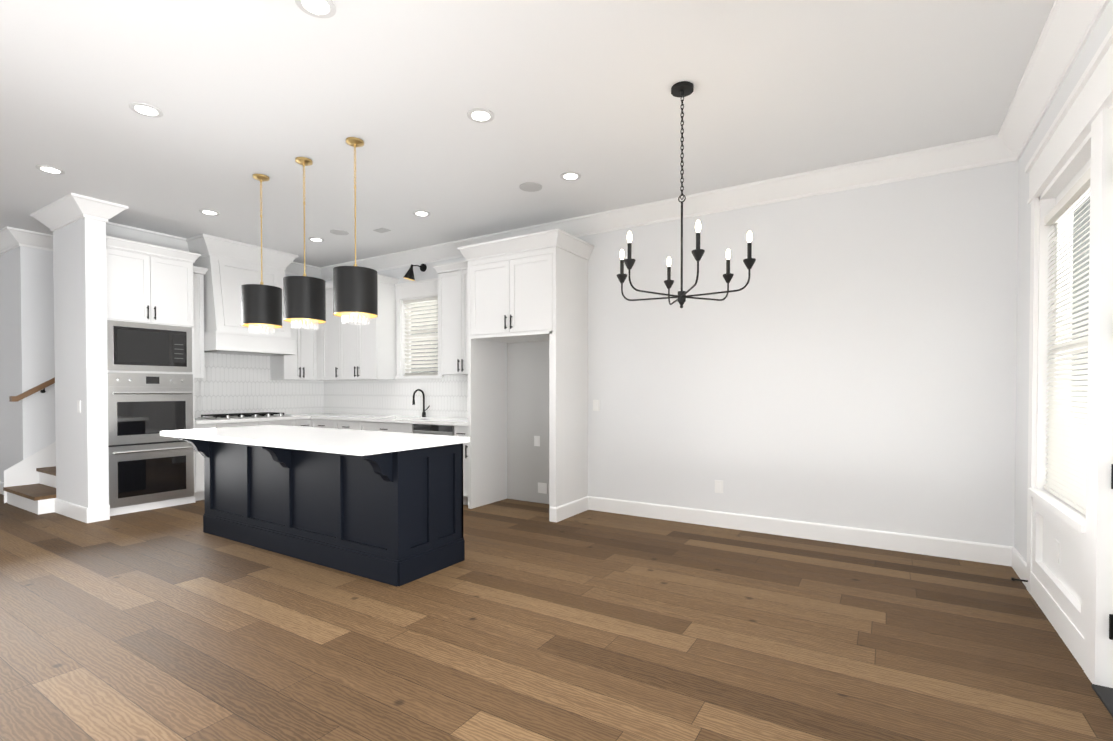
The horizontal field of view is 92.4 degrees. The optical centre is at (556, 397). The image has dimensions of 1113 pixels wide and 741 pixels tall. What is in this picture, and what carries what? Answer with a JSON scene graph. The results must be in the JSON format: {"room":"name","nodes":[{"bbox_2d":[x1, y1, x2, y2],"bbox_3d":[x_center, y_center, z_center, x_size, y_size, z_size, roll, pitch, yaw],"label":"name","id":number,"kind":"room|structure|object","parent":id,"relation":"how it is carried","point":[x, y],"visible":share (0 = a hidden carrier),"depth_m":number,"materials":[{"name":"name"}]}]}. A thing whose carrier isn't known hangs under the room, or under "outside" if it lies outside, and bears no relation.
{"room":"kitchen","nodes":[
{"label":"kitchen","id":0,"kind":"room"},
{"bbox_2d":[35,249,55,451],"bbox_3d":[-5.272,-0.365,7.403,0.100,3.050,2.890,0,1,32],"label":"wall","id":1,"kind":"structure","parent":0,"point":[45,353],"depth_m":6.21,"materials":[{"name":"white paint"}]},
{"bbox_2d":[2,226,52,250],"bbox_3d":[-5.239,-1.805,7.213,0.135,0.164,3.145,0,1,32],"label":"crown molding","id":2,"kind":"structure","parent":1,"relation":"attached to","point":[11,238],"depth_m":6.05,"materials":[{"name":"white paint"}]},
{"bbox_2d":[9,377,54,401],"bbox_3d":[-5.355,-0.889,7.086,0.082,1.847,2.725,0,1,32],"label":"stair handrail","id":3,"kind":"object","parent":1,"relation":"attached to","point":[23,395],"visible":0.31,"depth_m":6.07,"materials":[{"name":"brown wood"}]},
{"bbox_2d":[0,217,108,507],"bbox_3d":[-5.907,-0.347,6.050,3.550,3.050,0.160,0,1,32],"label":"wall","id":4,"kind":"structure","parent":0,"point":[80,338],"depth_m":5.30,"materials":[{"name":"white paint"}]},
{"bbox_2d":[0,482,3,494],"bbox_3d":[-6.727,1.102,6.535,1.666,0.140,0.116,0,1,32],"label":"baseboard","id":5,"kind":"structure","parent":4,"relation":"attached to","point":[1,487],"depth_m":6.46,"materials":[{"name":"white paint"}]},
{"bbox_2d":[0,229,18,254],"bbox_3d":[-6.791,-1.794,6.406,1.650,0.164,0.135,0,1,32],"label":"crown molding","id":6,"kind":"structure","parent":4,"relation":"attached to","point":[4,248],"depth_m":6.20,"materials":[{"name":"white paint"}]},
{"bbox_2d":[34,193,93,231],"bbox_3d":[-4.771,-1.776,5.157,0.970,0.164,0.145,0,1,32],"label":"crown molding","id":7,"kind":"structure","parent":4,"relation":"attached to","point":[72,207],"depth_m":5.09,"materials":[{"name":"white paint"}]},
{"bbox_2d":[77,401,80,412],"bbox_3d":[-4.605,0.091,5.148,0.075,0.115,0.008,0,1,32],"label":"light switch","id":8,"kind":"object","parent":4,"relation":"attached to","point":[78,406],"visible":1,"depth_m":5.14,"materials":[{"name":"white plastic"}]},
{"bbox_2d":[54,498,109,522],"bbox_3d":[-4.727,1.117,5.410,0.882,0.140,0.316,0,1,32],"label":"baseboard","id":9,"kind":"structure","parent":4,"relation":"attached to","point":[82,513],"depth_m":5.16,"materials":[{"name":"white paint"}]},
{"bbox_2d":[94,200,129,235],"bbox_3d":[-4.516,-1.779,5.339,0.730,0.164,0.135,0,1,32],"label":"crown molding","id":10,"kind":"structure","parent":4,"relation":"attached to","point":[104,211],"depth_m":5.14,"materials":[{"name":"white paint"}]},
{"bbox_2d":[110,226,317,277],"bbox_3d":[-4.224,-1.797,6.668,0.135,0.164,2.700,0,1,32],"label":"crown molding","id":11,"kind":"structure","parent":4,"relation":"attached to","point":[132,233],"depth_m":6.17,"materials":[{"name":"white paint"}]},
{"bbox_2d":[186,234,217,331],"bbox_3d":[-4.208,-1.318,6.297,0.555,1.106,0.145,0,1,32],"label":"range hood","id":12,"kind":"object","parent":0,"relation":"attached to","point":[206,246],"depth_m":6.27,"materials":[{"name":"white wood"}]},
{"bbox_2d":[198,332,205,379],"bbox_3d":[-4.351,-0.870,6.284,0.332,1.290,0.228,0,1,32],"label":"upper cabinet","id":13,"kind":"object","parent":0,"relation":"attached to","point":[201,355],"depth_m":6.27,"materials":[{"name":"white wood"}]},
{"bbox_2d":[202,328,297,355],"bbox_3d":[-3.923,-0.661,6.726,0.595,0.220,0.970,0,1,32],"label":"range hood","id":14,"kind":"object","parent":0,"relation":"attached to","point":[216,343],"depth_m":6.52,"materials":[{"name":"white wood"}]},
{"bbox_2d":[218,237,289,335],"bbox_3d":[-3.940,-1.324,6.727,0.556,1.106,0.870,0,1,32],"label":"range hood","id":15,"kind":"object","parent":0,"relation":"attached to","point":[239,263],"depth_m":6.51,"materials":[{"name":"white wood"}]},
{"bbox_2d":[270,323,313,379],"bbox_3d":[-3.651,-0.908,7.410,0.332,1.335,0.480,0,1,32],"label":"upper cabinet","id":16,"kind":"object","parent":0,"relation":"attached to","point":[300,367],"depth_m":7.31,"materials":[{"name":"white wood"}]},
{"bbox_2d":[290,253,301,339],"bbox_3d":[-3.672,-1.330,7.159,0.555,1.106,0.145,0,1,32],"label":"upper cabinet","id":17,"kind":"object","parent":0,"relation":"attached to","point":[293,332],"depth_m":7.25,"materials":[{"name":"white wood"}]},
{"bbox_2d":[0,0,1054,266],"bbox_3d":[-3.594,-1.877,2.778,10.910,0.100,9.240,0,1,32],"label":"ceiling","id":18,"kind":"structure","parent":0,"point":[238,92],"depth_m":3.32,"materials":[{"name":"white paint"}]},
{"bbox_2d":[35,165,64,173],"bbox_3d":[-4.106,-1.844,4.333,0.176,0.007,0.176,0,1,32],"label":"recessed light","id":19,"kind":"object","parent":18,"relation":"in","point":[49,169],"visible":0.92,"depth_m":4.32,"materials":[{"name":"grey plastic"}]},
{"bbox_2d":[129,102,162,117],"bbox_3d":[-2.619,-1.831,3.409,0.176,0.007,0.176,0,1,32],"label":"recessed light","id":20,"kind":"object","parent":18,"relation":"in","point":[145,109],"visible":1,"depth_m":3.40,"materials":[{"name":"grey plastic"}]},
{"bbox_2d":[199,209,219,215],"bbox_3d":[-3.493,-1.859,5.376,0.176,0.007,0.176,0,1,32],"label":"recessed light","id":21,"kind":"object","parent":18,"relation":"in","point":[209,212],"visible":0.94,"depth_m":5.36,"materials":[{"name":"grey plastic"}]},
{"bbox_2d":[241,174,281,333],"bbox_3d":[-2.476,-1.194,4.483,0.302,1.308,0.302,0,1,32],"label":"pendant light","id":22,"kind":"object","parent":18,"relation":"hanging from","point":[261,305],"visible":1,"depth_m":4.39,"materials":[{"name":"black metal"}]},
{"bbox_2d":[283,157,325,329],"bbox_3d":[-1.966,-1.190,4.166,0.302,1.308,0.302,0,1,32],"label":"pendant light","id":23,"kind":"object","parent":18,"relation":"hanging from","point":[304,298],"visible":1,"depth_m":4.07,"materials":[{"name":"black metal"}]},
{"bbox_2d":[295,0,335,17],"bbox_3d":[-1.116,-1.819,2.475,0.176,0.007,0.176,0,1,32],"label":"recessed light","id":24,"kind":"object","parent":18,"relation":"in","point":[321,8],"visible":1,"depth_m":2.49,"materials":[{"name":"grey plastic"}]},
{"bbox_2d":[308,237,323,241],"bbox_3d":[-2.855,-1.872,6.346,0.176,0.007,0.176,0,1,32],"label":"recessed light","id":25,"kind":"object","parent":18,"relation":"in","point":[315,239],"visible":0.92,"depth_m":6.33,"materials":[{"name":"grey plastic"}]},
{"bbox_2d":[330,229,348,234],"bbox_3d":[-2.460,-1.868,6.053,0.200,0.008,0.200,0,1,32],"label":"ceiling speaker","id":26,"kind":"object","parent":18,"relation":"attached to","point":[338,232],"visible":0.94,"depth_m":6.04,"materials":[{"name":"grey plastic"}]},
{"bbox_2d":[333,137,377,324],"bbox_3d":[-1.448,-1.185,3.844,0.302,1.308,0.302,0,1,32],"label":"pendant light","id":27,"kind":"object","parent":18,"relation":"hanging from","point":[355,291],"visible":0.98,"depth_m":3.74,"materials":[{"name":"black metal"}]},
{"bbox_2d":[373,228,390,232],"bbox_3d":[-1.952,-1.867,5.979,0.160,0.008,0.110,0,1,32],"label":"ceiling vent","id":28,"kind":"object","parent":18,"relation":"in","point":[381,230],"visible":0.93,"depth_m":5.97,"materials":[{"name":"grey"}]},
{"bbox_2d":[413,210,430,216],"bbox_3d":[-1.365,-1.859,5.408,0.176,0.007,0.176,0,1,32],"label":"recessed light","id":29,"kind":"object","parent":18,"relation":"in","point":[421,213],"visible":0.94,"depth_m":5.39,"materials":[{"name":"grey plastic"}]},
{"bbox_2d":[467,108,493,122],"bbox_3d":[-0.493,-1.832,3.478,0.176,0.007,0.176,0,1,32],"label":"recessed light","id":30,"kind":"object","parent":18,"relation":"in","point":[480,115],"visible":1,"depth_m":3.47,"materials":[{"name":"grey plastic"}]},
{"bbox_2d":[519,182,541,191],"bbox_3d":[-0.227,-1.849,4.701,0.200,0.008,0.200,0,1,32],"label":"ceiling speaker","id":31,"kind":"object","parent":18,"relation":"attached to","point":[530,187],"visible":0.94,"depth_m":4.70,"materials":[{"name":"grey plastic"}]},
{"bbox_2d":[560,172,580,180],"bbox_3d":[0.119,-1.846,4.463,0.176,0.007,0.176,0,1,32],"label":"recessed light","id":32,"kind":"object","parent":18,"relation":"in","point":[570,176],"visible":1,"depth_m":4.46,"materials":[{"name":"grey plastic"}]},
{"bbox_2d":[617,81,755,307],"bbox_3d":[0.744,-1.179,3.165,0.838,1.302,0.742,0,1,32],"label":"chandelier","id":33,"kind":"object","parent":18,"relation":"hanging from","point":[683,89],"visible":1,"depth_m":3.15,"materials":[{"name":"black metal"}]},
{"bbox_2d":[0,494,1112,740],"bbox_3d":[-3.594,1.273,2.821,10.910,0.100,9.240,0,1,32],"label":"floor","id":34,"kind":"structure","parent":0,"point":[526,622],"depth_m":2.68,"materials":[{"name":"brown wood"}]},
{"bbox_2d":[3,441,55,514],"bbox_3d":[-4.978,0.082,6.795,1.044,2.173,2.726,0,1,32],"label":"stairs","id":35,"kind":"structure","parent":34,"relation":"on","point":[23,489],"depth_m":5.96,"materials":[{"name":"white paint"}]},
{"bbox_2d":[106,236,197,515],"bbox_3d":[-4.507,-0.205,5.771,0.618,2.775,0.820,0,1,32],"label":"tall cabinet","id":36,"kind":"object","parent":34,"relation":"on","point":[186,350],"depth_m":5.60,"materials":[{"name":"white wood"}]},
{"bbox_2d":[198,412,345,423],"bbox_3d":[-3.756,0.271,6.980,0.625,0.040,2.013,0,1,32],"label":"countertop","id":37,"kind":"structure","parent":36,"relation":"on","point":[297,415],"depth_m":6.56,"materials":[{"name":"white stone"}]},
{"bbox_2d":[198,412,291,419],"bbox_3d":[-3.904,0.232,6.726,0.500,0.045,0.890,0,1,32],"label":"cooktop","id":38,"kind":"object","parent":37,"relation":"in","point":[262,414],"depth_m":6.58,"materials":[{"name":"silver metal"}]},
{"bbox_2d":[198,424,225,499],"bbox_3d":[-4.223,0.738,6.261,0.597,0.875,0.286,0,1,32],"label":"base cabinet","id":39,"kind":"object","parent":34,"relation":"on","point":[200,426],"depth_m":6.05,"materials":[{"name":"white wood"}]},
{"bbox_2d":[226,420,265,426],"bbox_3d":[-4.050,0.734,6.539,0.597,0.875,0.601,0,1,32],"label":"base cabinet","id":40,"kind":"object","parent":34,"relation":"on","point":[252,422],"depth_m":6.51,"materials":[{"name":"white wood"}]},
{"bbox_2d":[266,420,289,425],"bbox_3d":[-3.794,0.729,6.951,0.597,0.875,0.601,0,1,32],"label":"base cabinet","id":41,"kind":"object","parent":34,"relation":"on","point":[268,422],"depth_m":6.80,"materials":[{"name":"white wood"}]},
{"bbox_2d":[290,416,309,426],"bbox_3d":[-3.592,0.725,7.219,0.657,0.875,0.300,0,1,32],"label":"base cabinet","id":42,"kind":"object","parent":34,"relation":"on","point":[305,422],"depth_m":7.07,"materials":[{"name":"white wood"}]},
{"bbox_2d":[176,437,464,586],"bbox_3d":[-1.956,0.766,4.255,2.492,0.876,0.825,0,1,32],"label":"kitchen island","id":43,"kind":"object","parent":34,"relation":"on","point":[383,507],"depth_m":3.82,"materials":[{"name":"black wood"}]},
{"bbox_2d":[160,425,469,456],"bbox_3d":[-1.982,0.308,4.209,2.570,0.040,0.960,0,1,32],"label":"island countertop","id":44,"kind":"structure","parent":43,"relation":"on","point":[357,443],"depth_m":3.88,"materials":[{"name":"white stone"}]},
{"bbox_2d":[310,416,337,428],"bbox_3d":[-2.926,0.724,7.273,0.578,0.875,0.655,0,1,32],"label":"base cabinet","id":45,"kind":"object","parent":34,"relation":"on","point":[314,422],"depth_m":7.05,"materials":[{"name":"white wood"}]},
{"bbox_2d":[338,420,361,429],"bbox_3d":[-2.504,0.727,7.042,0.616,0.875,0.602,0,1,32],"label":"base cabinet","id":46,"kind":"object","parent":34,"relation":"on","point":[342,424],"depth_m":6.75,"materials":[{"name":"white wood"}]},
{"bbox_2d":[362,420,413,432],"bbox_3d":[-1.921,0.732,6.680,0.988,0.875,0.602,0,1,32],"label":"base cabinet","id":47,"kind":"object","parent":34,"relation":"on","point":[368,425],"depth_m":6.39,"materials":[{"name":"white wood"}]},
{"bbox_2d":[414,424,457,435],"bbox_3d":[-1.234,0.738,6.253,0.766,0.875,0.602,0,1,32],"label":"dishwasher","id":48,"kind":"object","parent":34,"relation":"on","point":[434,429],"depth_m":5.94,"materials":[{"name":"silver metal"}]},
{"bbox_2d":[458,420,505,507],"bbox_3d":[-0.865,0.741,6.024,0.238,0.875,0.602,0,1,32],"label":"base cabinet","id":49,"kind":"object","parent":34,"relation":"on","point":[484,457],"depth_m":5.84,"materials":[{"name":"white wood"}]},
{"bbox_2d":[318,412,501,427],"bbox_3d":[-1.946,0.275,6.676,2.770,0.040,0.625,0,1,32],"label":"countertop","id":50,"kind":"structure","parent":49,"relation":"on","point":[462,421],"depth_m":6.39,"materials":[{"name":"white stone"}]},
{"bbox_2d":[412,389,429,416],"bbox_3d":[-1.696,0.077,6.702,0.128,0.356,0.210,0,1,32],"label":"faucet","id":51,"kind":"object","parent":50,"relation":"on","point":[413,402],"depth_m":6.77,"materials":[{"name":"black metal"}]},
{"bbox_2d":[534,436,539,445],"bbox_3d":[-0.217,0.490,5.962,0.075,0.115,0.008,0,1,32],"label":"outlet","id":52,"kind":"object","parent":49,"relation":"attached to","point":[536,440],"visible":1,"depth_m":5.96,"materials":[{"name":"white plastic"}]},
{"bbox_2d":[538,482,546,493],"bbox_3d":[-0.158,1.010,5.932,0.115,0.115,0.008,0,1,32],"label":"outlet","id":53,"kind":"object","parent":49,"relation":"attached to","point":[542,487],"visible":1,"depth_m":5.92,"materials":[{"name":"white plastic"}]},
{"bbox_2d":[550,496,588,521],"bbox_3d":[0.140,1.118,5.374,0.076,0.140,0.653,0,1,32],"label":"baseboard","id":54,"kind":"structure","parent":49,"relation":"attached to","point":[565,511],"depth_m":5.28,"materials":[{"name":"white paint"}]},
{"bbox_2d":[326,160,1018,546],"bbox_3d":[-1.195,-0.355,6.660,10.910,3.050,0.150,0,1,32],"label":"wall","id":55,"kind":"structure","parent":0,"point":[846,358],"depth_m":4.44,"materials":[{"name":"white paint"}]},
{"bbox_2d":[314,323,325,379],"bbox_3d":[-3.243,-0.911,7.609,0.192,1.335,0.380,0,1,32],"label":"upper cabinet","id":56,"kind":"object","parent":55,"relation":"attached to","point":[319,352],"depth_m":7.50,"materials":[{"name":"white wood"}]},
{"bbox_2d":[322,281,341,379],"bbox_3d":[-3.007,-0.909,7.491,0.426,1.335,0.332,0,1,32],"label":"upper cabinet","id":57,"kind":"object","parent":55,"relation":"attached to","point":[332,329],"depth_m":7.36,"materials":[{"name":"white wood"}]},
{"bbox_2d":[342,276,397,379],"bbox_3d":[-2.565,-0.905,7.216,0.802,1.335,0.332,0,1,32],"label":"upper cabinet","id":58,"kind":"object","parent":55,"relation":"attached to","point":[368,351],"depth_m":7.02,"materials":[{"name":"white wood"}]},
{"bbox_2d":[403,264,426,280],"bbox_3d":[-1.818,-1.595,6.796,0.211,0.232,0.246,0,1,32],"label":"sconce","id":59,"kind":"object","parent":55,"relation":"attached to","point":[409,275],"visible":1,"depth_m":6.75,"materials":[{"name":"black metal"}]},
{"bbox_2d":[394,278,443,378],"bbox_3d":[-1.754,-0.872,6.956,0.880,1.255,0.165,0,1,32],"label":"window","id":60,"kind":"structure","parent":55,"relation":"in","point":[421,289],"depth_m":7.06,"materials":[{"name":"white paint"}]},
{"bbox_2d":[403,296,437,375],"bbox_3d":[-1.750,-0.778,6.964,0.648,1.004,0.050,0,1,32],"label":"window blind","id":61,"kind":"object","parent":60,"relation":"attached to","point":[427,304],"visible":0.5,"depth_m":6.97,"materials":[{"name":"white plastic"}]},
{"bbox_2d":[438,256,505,375],"bbox_3d":[-0.998,-0.924,6.242,0.718,1.320,0.332,0,1,32],"label":"upper cabinet","id":62,"kind":"object","parent":55,"relation":"attached to","point":[459,355],"depth_m":6.12,"materials":[{"name":"white wood"}]},
{"bbox_2d":[470,232,585,343],"bbox_3d":[-0.304,-1.096,5.629,1.020,0.960,0.637,0,1,32],"label":"upper cabinet","id":63,"kind":"object","parent":55,"relation":"attached to","point":[524,289],"depth_m":5.33,"materials":[{"name":"white wood"}]},
{"bbox_2d":[593,400,599,410],"bbox_3d":[0.415,0.085,5.572,0.075,0.115,0.008,0,1,32],"label":"light switch","id":64,"kind":"object","parent":55,"relation":"attached to","point":[596,405],"visible":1,"depth_m":5.57,"materials":[{"name":"white plastic"}]},
{"bbox_2d":[318,135,997,280],"bbox_3d":[-0.210,-1.786,5.861,7.805,0.164,0.135,0,1,32],"label":"crown molding","id":65,"kind":"structure","parent":55,"relation":"attached to","point":[977,152],"depth_m":4.68,"materials":[{"name":"white paint"}]},
{"bbox_2d":[715,480,722,492],"bbox_3d":[1.494,0.824,4.912,0.075,0.115,0.008,0,1,32],"label":"outlet","id":66,"kind":"object","parent":55,"relation":"attached to","point":[718,486],"visible":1,"depth_m":4.91,"materials":[{"name":"white plastic"}]},
{"bbox_2d":[588,496,1011,566],"bbox_3d":[1.799,1.127,4.722,3.457,0.140,0.016,0,1,32],"label":"baseboard","id":67,"kind":"structure","parent":55,"relation":"attached to","point":[960,549],"depth_m":4.46,"materials":[{"name":"white paint"}]},
{"bbox_2d":[1011,577,1027,581],"bbox_3d":[2.925,1.155,3.372,0.082,0.020,0.020,0,1,32],"label":"doorstop","id":68,"kind":"object","parent":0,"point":[1013,579],"visible":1,"depth_m":3.37,"materials":[{"name":"black metal"}]},
{"bbox_2d":[1014,0,1112,561],"bbox_3d":[0.936,-0.262,-0.103,0.150,3.050,9.090,0,1,32],"label":"wall","id":69,"kind":"structure","parent":0,"point":[1099,33],"depth_m":3.55,"materials":[{"name":"white paint"}]},
{"bbox_2d":[1012,547,1026,585],"bbox_3d":[3.127,1.142,3.600,0.016,0.140,0.520,0,1,32],"label":"baseboard","id":70,"kind":"structure","parent":69,"relation":"attached to","point":[1019,564],"depth_m":3.59,"materials":[{"name":"white paint"}]},
{"bbox_2d":[994,0,1109,164],"bbox_3d":[0.815,-1.705,-0.048,0.135,0.164,9.090,0,1,32],"label":"crown molding","id":71,"kind":"structure","parent":69,"relation":"attached to","point":[1066,32],"depth_m":2.84,"materials":[{"name":"white paint"}]},
{"bbox_2d":[1025,26,1112,716],"bbox_3d":[2.423,-0.106,2.337,0.193,2.672,2.420,0,1,32],"label":"door","id":72,"kind":"structure","parent":69,"relation":"in","point":[1071,593],"depth_m":2.51,"materials":[{"name":"white paint"}]},
{"bbox_2d":[1043,167,1090,514],"bbox_3d":[2.700,-0.259,2.792,0.050,1.635,1.006,0,1,32],"label":"window blind","id":73,"kind":"object","parent":72,"relation":"attached to","point":[1066,456],"visible":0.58,"depth_m":2.84,"materials":[{"name":"white plastic"}]},
{"bbox_2d":[1109,464,1112,639],"bbox_3d":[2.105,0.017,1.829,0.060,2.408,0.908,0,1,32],"label":"door hinge","id":74,"kind":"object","parent":72,"relation":"attached to","point":[1111,626],"depth_m":2.23,"materials":[{"name":"black metal"}]}
]}

